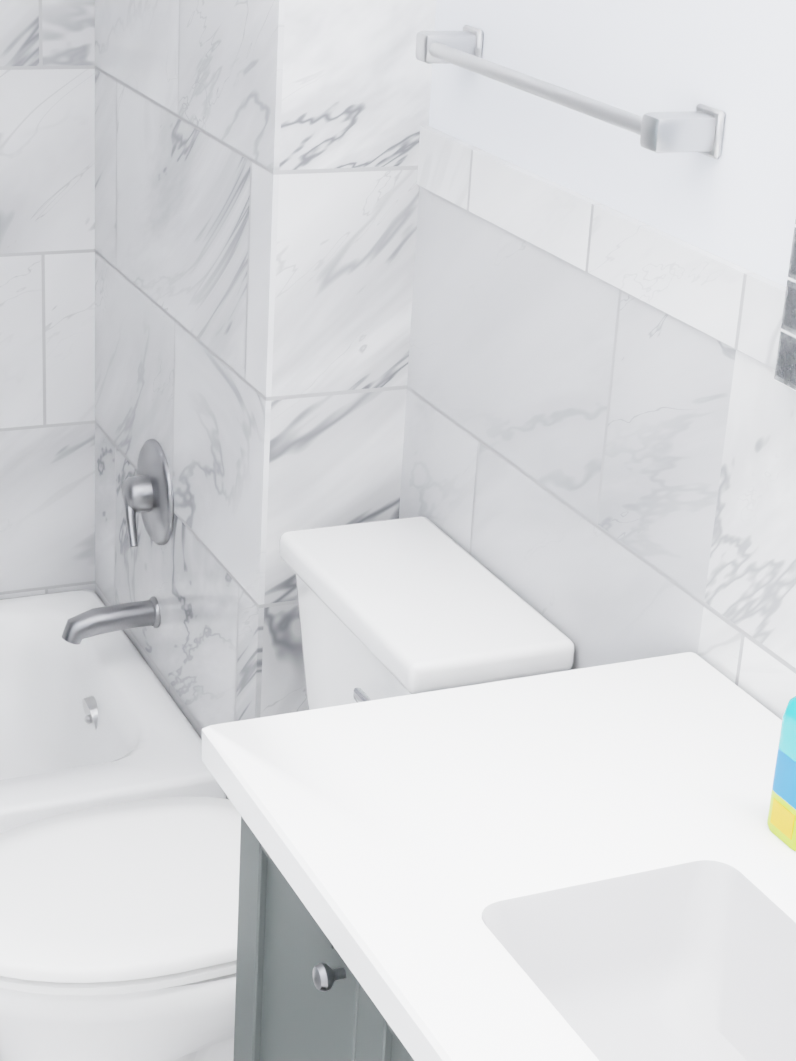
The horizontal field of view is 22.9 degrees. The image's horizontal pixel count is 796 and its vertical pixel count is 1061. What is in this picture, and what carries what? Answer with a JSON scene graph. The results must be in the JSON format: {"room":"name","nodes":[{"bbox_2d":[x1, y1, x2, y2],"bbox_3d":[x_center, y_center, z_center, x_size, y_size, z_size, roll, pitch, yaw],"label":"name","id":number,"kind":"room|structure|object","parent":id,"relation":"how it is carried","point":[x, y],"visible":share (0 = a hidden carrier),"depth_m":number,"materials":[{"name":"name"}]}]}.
{"room":"bathroom","nodes":[
{"label":"bathroom","id":0,"kind":"room"},
{"bbox_2d":[429,0,795,286],"bbox_3d":[0.729,0.111,1.309,0.100,2.440,3.177,-7,24,-24],"label":"wall","id":1,"kind":"structure","parent":0,"point":[735,62],"depth_m":2.08,"materials":[{"name":"white paint"}]},
{"bbox_2d":[399,186,735,669],"bbox_3d":[0.153,0.244,2.520,0.008,1.222,0.759,-7,24,-24],"label":"tile wainscot","id":2,"kind":"structure","parent":1,"relation":"attached to","point":[564,433],"depth_m":2.32,"materials":[{"name":"tile"}]},
{"bbox_2d":[415,25,724,158],"bbox_3d":[0.172,-0.498,2.196,0.075,0.048,0.588,-7,24,-24],"label":"towel rail","id":3,"kind":"object","parent":1,"relation":"attached to","point":[700,129],"visible":1,"depth_m":2.06,"materials":[{"name":"silver metal"}]},
{"bbox_2d":[417,126,785,369],"bbox_3d":[0.662,0.062,1.310,0.012,0.078,3.069,-7,24,-24],"label":"wall tiles","id":4,"kind":"structure","parent":1,"relation":"attached to","point":[732,305],"depth_m":2.16,"materials":[{"name":"tile"}]},
{"bbox_2d":[698,350,795,719],"bbox_3d":[0.782,0.802,1.236,0.008,1.222,2.310,-7,24,-24],"label":"tile wainscot","id":5,"kind":"structure","parent":1,"relation":"attached to","point":[747,642],"depth_m":1.98,"materials":[{"name":"tile"}]},
{"bbox_2d":[774,219,795,390],"bbox_3d":[0.576,-0.255,1.388,0.011,0.607,0.946,-7,24,-24],"label":"mirror","id":6,"kind":"object","parent":1,"relation":"attached to","point":[785,371],"visible":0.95,"depth_m":1.86,"materials":[{"name":"clear glass"}]},
{"bbox_3d":[-0.367,1.199,1.790,1.940,0.060,4.091,-7,24,-24],"label":"floor","id":7,"kind":"structure","parent":0,"visible":0},
{"bbox_2d":[0,589,226,832],"bbox_3d":[-1.096,0.460,2.993,1.510,0.325,0.722,-7,24,-24],"label":"bathtub","id":8,"kind":"object","parent":7,"relation":"on","point":[95,721],"visible":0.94,"depth_m":3.25,"materials":[{"name":"white ceramic"}]},
{"bbox_2d":[0,516,574,1060],"bbox_3d":[-0.234,0.459,2.507,0.744,0.790,0.430,-7,24,-24],"label":"toilet","id":9,"kind":"object","parent":7,"relation":"on","point":[118,932],"visible":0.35,"depth_m":2.38,"materials":[{"name":"white ceramic"}]},
{"bbox_2d":[201,652,795,1060],"bbox_3d":[0.285,0.786,1.649,0.551,0.885,1.210,-7,24,-24],"label":"bathroom vanity","id":10,"kind":"object","parent":7,"relation":"on","point":[596,863],"visible":1,"depth_m":1.71,"materials":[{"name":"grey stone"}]},
{"bbox_2d":[767,696,795,850],"bbox_3d":[0.358,0.182,1.709,0.033,0.197,0.059,-7,24,-24],"label":"soap bottle","id":11,"kind":"object","parent":10,"relation":"on","point":[781,821],"visible":1,"depth_m":1.72,"materials":[{"name":"multicoloured plastic"}]},
{"bbox_3d":[-1.254,-0.667,2.931,1.632,2.440,0.100,-7,24,-24],"label":"wall","id":12,"kind":"structure","parent":0,"visible":0},
{"bbox_2d":[0,0,94,598],"bbox_3d":[-1.190,-0.652,2.904,1.524,2.440,0.008,-7,24,-24],"label":"wall tile","id":13,"kind":"structure","parent":12,"relation":"attached to","point":[47,296],"depth_m":3.31,"materials":[{"name":"tile"}]},
{"bbox_3d":[-0.204,-0.621,2.979,0.308,2.440,0.914,-7,24,-24],"label":"wall","id":14,"kind":"structure","parent":0,"visible":0},
{"bbox_2d":[95,0,284,799],"bbox_3d":[-0.326,-0.585,2.870,0.008,2.440,0.822,-7,24,-24],"label":"shower wall tile","id":15,"kind":"structure","parent":14,"relation":"attached to","point":[188,99],"depth_m":2.90,"materials":[{"name":"tile"}]},
{"bbox_2d":[62,596,160,643],"bbox_3d":[-0.467,0.147,3.178,0.157,0.062,0.052,-7,24,-24],"label":"tub spout","id":16,"kind":"object","parent":15,"relation":"attached to","point":[112,618],"depth_m":3.16,"materials":[{"name":"silver metal"}]},
{"bbox_2d":[122,439,173,546],"bbox_3d":[-0.409,-0.058,3.118,0.058,0.170,0.170,-7,24,-24],"label":"tub valve","id":17,"kind":"object","parent":15,"relation":"attached to","point":[147,491],"depth_m":3.09,"materials":[{"name":"silver metal"}]},
{"bbox_2d":[260,0,435,717],"bbox_3d":[-0.061,-0.448,2.573,0.208,2.440,0.008,-7,24,-24],"label":"wall tile strip","id":18,"kind":"object","parent":14,"relation":"attached to","point":[356,88],"visible":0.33,"depth_m":2.61,"materials":[{"name":"tile"}]}
]}

